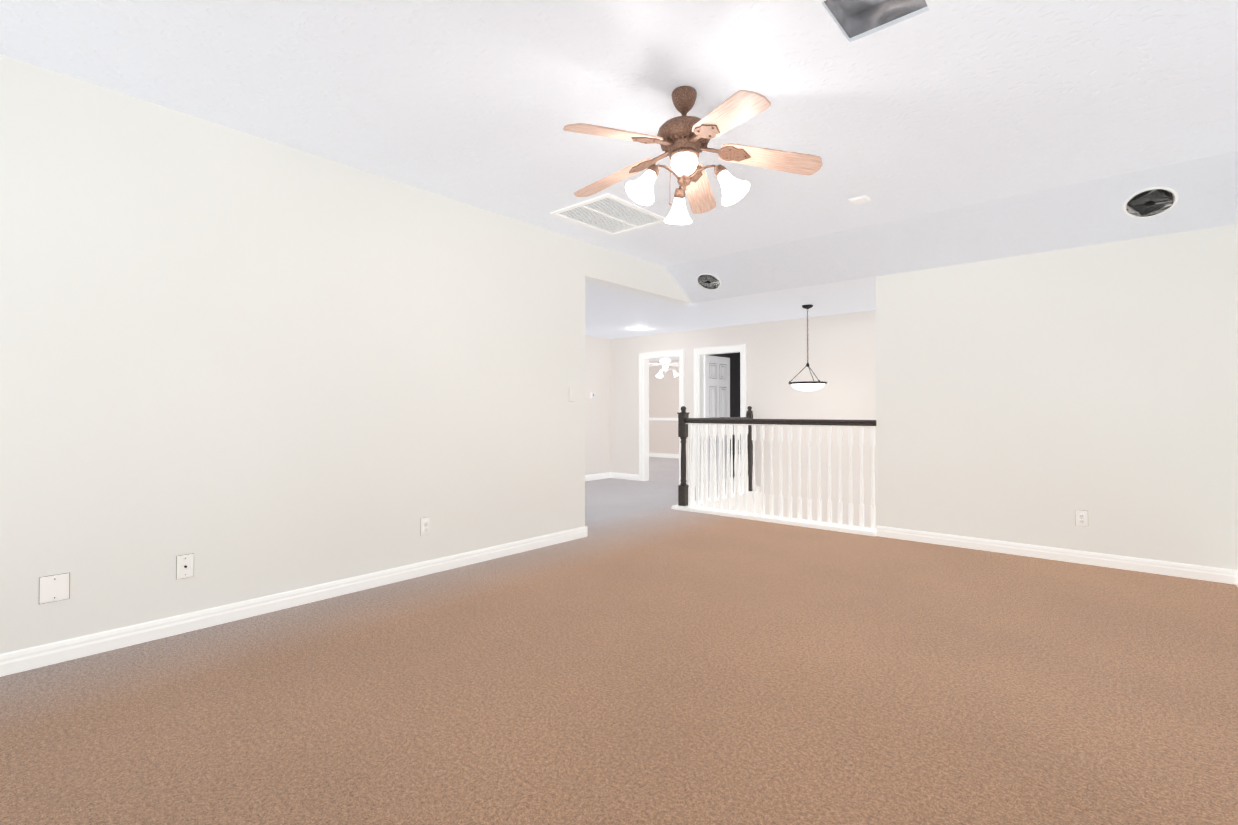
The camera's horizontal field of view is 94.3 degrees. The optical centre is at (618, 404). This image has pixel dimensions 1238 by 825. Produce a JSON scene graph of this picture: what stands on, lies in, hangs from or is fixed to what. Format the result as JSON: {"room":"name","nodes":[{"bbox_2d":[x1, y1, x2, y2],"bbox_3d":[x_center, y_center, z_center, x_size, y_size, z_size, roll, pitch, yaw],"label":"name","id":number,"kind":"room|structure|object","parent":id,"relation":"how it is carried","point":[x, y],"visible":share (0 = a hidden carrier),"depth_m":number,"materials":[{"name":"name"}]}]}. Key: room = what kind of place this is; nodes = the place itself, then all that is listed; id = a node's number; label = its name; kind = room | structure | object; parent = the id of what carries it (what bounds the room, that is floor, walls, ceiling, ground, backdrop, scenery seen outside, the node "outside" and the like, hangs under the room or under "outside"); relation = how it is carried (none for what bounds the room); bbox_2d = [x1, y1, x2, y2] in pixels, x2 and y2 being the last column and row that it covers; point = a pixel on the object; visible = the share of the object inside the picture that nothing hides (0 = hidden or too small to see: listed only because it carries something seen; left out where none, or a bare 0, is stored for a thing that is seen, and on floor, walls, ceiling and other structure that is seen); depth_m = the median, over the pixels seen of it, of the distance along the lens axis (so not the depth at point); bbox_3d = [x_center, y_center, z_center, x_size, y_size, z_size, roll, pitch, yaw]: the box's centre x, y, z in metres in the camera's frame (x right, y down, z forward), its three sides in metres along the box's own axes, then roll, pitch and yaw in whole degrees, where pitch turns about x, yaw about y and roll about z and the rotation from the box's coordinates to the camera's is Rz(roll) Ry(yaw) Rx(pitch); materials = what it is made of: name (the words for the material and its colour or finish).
{"room":"empty loft room","nodes":[
{"label":"empty loft room","id":0,"kind":"room"},
{"bbox_2d":[0,54,692,653],"bbox_3d":[-1.258,-0.154,4.184,0.120,2.670,6.520,-1,-1,41],"label":"wall","id":1,"kind":"structure","parent":0,"point":[240,366],"depth_m":3.17,"materials":[{"name":"paint"}]},
{"bbox_2d":[39,573,69,603],"bbox_3d":[-2.539,0.828,2.584,0.007,0.120,0.100,-1,-1,41],"label":"cover plate","id":2,"kind":"object","parent":1,"relation":"attached to","point":[53,588],"visible":1,"depth_m":2.58,"materials":[{"name":"white plastic"}]},
{"bbox_2d":[176,553,193,579],"bbox_3d":[-2.223,0.832,2.945,0.016,0.120,0.075,-1,-1,41],"label":"outlet plate","id":3,"kind":"object","parent":1,"relation":"attached to","point":[184,566],"visible":1,"depth_m":2.94,"materials":[{"name":"white plastic"}]},
{"bbox_2d":[0,526,586,676],"bbox_3d":[-1.817,1.127,3.427,0.033,0.092,4.666,-1,-1,41],"label":"baseboard","id":4,"kind":"structure","parent":1,"relation":"attached to","point":[17,661],"depth_m":3.13,"materials":[{"name":"white wood"}]},
{"bbox_2d":[420,517,429,535],"bbox_3d":[-1.340,0.844,3.979,0.009,0.120,0.075,-1,-1,41],"label":"outlet","id":5,"kind":"object","parent":1,"relation":"attached to","point":[425,526],"visible":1,"depth_m":3.97,"materials":[{"name":"white plastic"}]},
{"bbox_2d":[569,388,574,401],"bbox_3d":[-0.408,-0.084,5.068,0.016,0.120,0.075,-1,-1,41],"label":"light switch","id":6,"kind":"object","parent":1,"relation":"attached to","point":[571,394],"visible":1,"depth_m":5.07,"materials":[{"name":"white plastic"}]},
{"bbox_2d":[585,335,610,474],"bbox_3d":[-2.871,0.030,6.695,0.120,2.360,8.470,-1,-1,41],"label":"wall","id":7,"kind":"structure","parent":0,"point":[598,407],"depth_m":9.54,"materials":[{"name":"paint"}]},
{"bbox_2d":[585,472,610,480],"bbox_3d":[-2.819,1.164,6.637,0.016,0.092,8.230,-1,-1,41],"label":"baseboard","id":8,"kind":"structure","parent":7,"relation":"attached to","point":[602,475],"depth_m":9.50,"materials":[{"name":"white wood"}]},
{"bbox_2d":[0,457,1237,824],"bbox_3d":[0.064,1.272,6.796,10.260,0.120,12.470,-1,-1,41],"label":"floor","id":9,"kind":"structure","parent":0,"point":[684,668],"depth_m":2.27,"materials":[{"name":"brown carpet"}]},
{"bbox_2d":[672,406,876,535],"bbox_3d":[2.645,0.754,6.136,3.754,1.500,1.874,-1,-1,41],"label":"stair railing","id":10,"kind":"object","parent":9,"relation":"on","point":[747,501],"visible":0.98,"depth_m":6.15,"materials":[{"name":"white wood"}]},
{"bbox_2d":[0,0,1237,266],"bbox_3d":[0.138,-1.518,2.480,4.480,0.018,5.970,-1,-1,41],"label":"ceiling","id":11,"kind":"structure","parent":0,"point":[940,104],"depth_m":2.73,"materials":[{"name":"white paint"}]},
{"bbox_2d":[550,194,665,235],"bbox_3d":[-0.067,-1.479,4.528,0.600,0.012,0.730,-1,-1,41],"label":"ceiling vent","id":12,"kind":"object","parent":11,"relation":"in","point":[610,214],"visible":1,"depth_m":4.49,"materials":[{"name":"white metal"}]},
{"bbox_2d":[563,86,822,224],"bbox_3d":[0.273,-1.209,2.779,1.242,0.592,1.265,-1,-1,41],"label":"ceiling fan","id":13,"kind":"object","parent":11,"relation":"hanging from","point":[683,140],"visible":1,"depth_m":2.71,"materials":[{"name":"brown wood"}]},
{"bbox_2d":[849,195,870,204],"bbox_3d":[1.750,-1.483,4.172,0.120,0.010,0.120,-1,-1,41],"label":"cover plate","id":14,"kind":"object","parent":11,"relation":"attached to","point":[860,199],"visible":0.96,"depth_m":4.16,"materials":[{"name":"white plastic"}]},
{"bbox_2d":[824,0,927,37],"bbox_3d":[0.976,-1.727,2.184,0.520,0.395,0.520,-1,-1,41],"label":"vent","id":15,"kind":"object","parent":11,"relation":"on","point":[855,17],"visible":0.71,"depth_m":2.32,"materials":[{"name":"grey metal"}]},
{"bbox_2d":[649,360,678,454],"bbox_3d":[1.978,0.107,13.320,4.680,2.360,0.100,-1,-1,41],"label":"wall","id":16,"kind":"structure","parent":0,"point":[663,403],"depth_m":14.00,"materials":[{"name":"paint"}]},
{"bbox_2d":[649,418,678,457],"bbox_3d":[1.939,0.806,13.266,4.480,0.960,0.020,-1,-1,41],"label":"trim","id":17,"kind":"structure","parent":16,"relation":"attached to","point":[664,455],"depth_m":13.95,"materials":[{"name":"white wood"}]},
{"bbox_2d":[710,352,740,478],"bbox_3d":[3.067,0.008,9.056,2.510,2.460,2.850,-1,-1,41],"label":"wall","id":18,"kind":"structure","parent":0,"point":[734,384],"depth_m":9.63,"materials":[{"name":"paint"}]},
{"bbox_2d":[611,310,876,527],"bbox_3d":[2.588,1.490,7.492,7.100,5.260,0.120,-1,-1,41],"label":"wall","id":19,"kind":"structure","parent":0,"point":[841,353],"depth_m":7.64,"materials":[{"name":"paint"}]},
{"bbox_2d":[611,472,638,480],"bbox_3d":[0.105,1.197,9.539,0.610,0.092,0.016,-1,-1,41],"label":"baseboard","id":20,"kind":"structure","parent":19,"relation":"attached to","point":[611,475],"depth_m":9.54,"materials":[{"name":"white wood"}]},
{"bbox_2d":[639,345,745,490],"bbox_3d":[1.101,0.199,8.772,1.915,2.070,0.148,-1,-1,41],"label":"door frame","id":21,"kind":"structure","parent":19,"relation":"attached to","point":[699,354],"depth_m":8.80,"materials":[{"name":"white wood"}]},
{"bbox_2d":[704,355,729,484],"bbox_3d":[1.540,0.239,8.944,0.179,1.970,0.676,-1,-1,41],"label":"door leaf","id":22,"kind":"structure","parent":19,"relation":"in","point":[716,386],"depth_m":8.92,"materials":[{"name":"white wood"}]},
{"bbox_2d":[585,151,1237,361],"bbox_3d":[0.064,-1.353,6.827,10.260,0.410,12.470,-1,-1,41],"label":"ceiling","id":23,"kind":"structure","parent":0,"point":[1087,213],"depth_m":4.85,"materials":[{"name":"white paint"}]},
{"bbox_2d":[649,358,678,377],"bbox_3d":[0.977,-0.809,11.852,1.218,0.562,1.177,-1,-1,41],"label":"ceiling fan","id":24,"kind":"object","parent":23,"relation":"hanging from","point":[665,363],"visible":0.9,"depth_m":11.76,"materials":[{"name":"white"}]},
{"bbox_2d":[696,273,720,289],"bbox_3d":[0.951,-1.300,6.094,0.272,0.135,0.237,-1,-1,41],"label":"ceiling speaker","id":25,"kind":"object","parent":23,"relation":"attached to","point":[707,281],"visible":1,"depth_m":6.08,"materials":[{"name":"black"}]},
{"bbox_2d":[788,304,826,390],"bbox_3d":[2.191,-0.651,6.671,0.432,0.996,0.432,-1,-1,41],"label":"light","id":26,"kind":"object","parent":23,"relation":"hanging from","point":[813,385],"visible":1,"depth_m":6.56,"materials":[{"name":"white glass"}]},
{"bbox_2d":[1123,187,1177,217],"bbox_3d":[3.540,-1.343,3.830,0.272,0.135,0.237,-1,-1,41],"label":"ceiling speaker","id":27,"kind":"object","parent":23,"relation":"attached to","point":[1150,202],"visible":1,"depth_m":3.82,"materials":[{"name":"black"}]},
{"bbox_2d":[876,224,1237,569],"bbox_3d":[3.235,0.005,4.541,2.250,2.360,0.120,-1,-1,41],"label":"wall","id":28,"kind":"structure","parent":0,"point":[1038,399],"depth_m":4.32,"materials":[{"name":"paint"}]},
{"bbox_2d":[876,526,1231,583],"bbox_3d":[3.181,1.139,4.485,2.224,0.092,0.017,-1,-1,41],"label":"baseboard","id":29,"kind":"structure","parent":28,"relation":"attached to","point":[1214,574],"depth_m":4.31,"materials":[{"name":"white wood"}]},
{"bbox_2d":[1075,510,1087,526],"bbox_3d":[3.439,0.847,4.270,0.075,0.120,0.009,-1,-1,41],"label":"outlet","id":30,"kind":"object","parent":28,"relation":"attached to","point":[1081,517],"visible":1,"depth_m":4.27,"materials":[{"name":"white plastic"}]},
{"bbox_2d":[1235,211,1237,435],"bbox_3d":[2.645,-0.178,2.037,0.120,2.670,8.350,-1,-1,41],"label":"wall","id":31,"kind":"structure","parent":0,"point":[1236,247],"depth_m":3.74,"materials":[{"name":"paint"}]},
{"bbox_2d":[1232,570,1237,586],"bbox_3d":[1.958,1.102,1.327,0.016,0.092,6.400,-1,-1,41],"label":"baseboard","id":32,"kind":"structure","parent":31,"relation":"attached to","point":[1234,572],"depth_m":3.75,"materials":[{"name":"white"}]}
]}

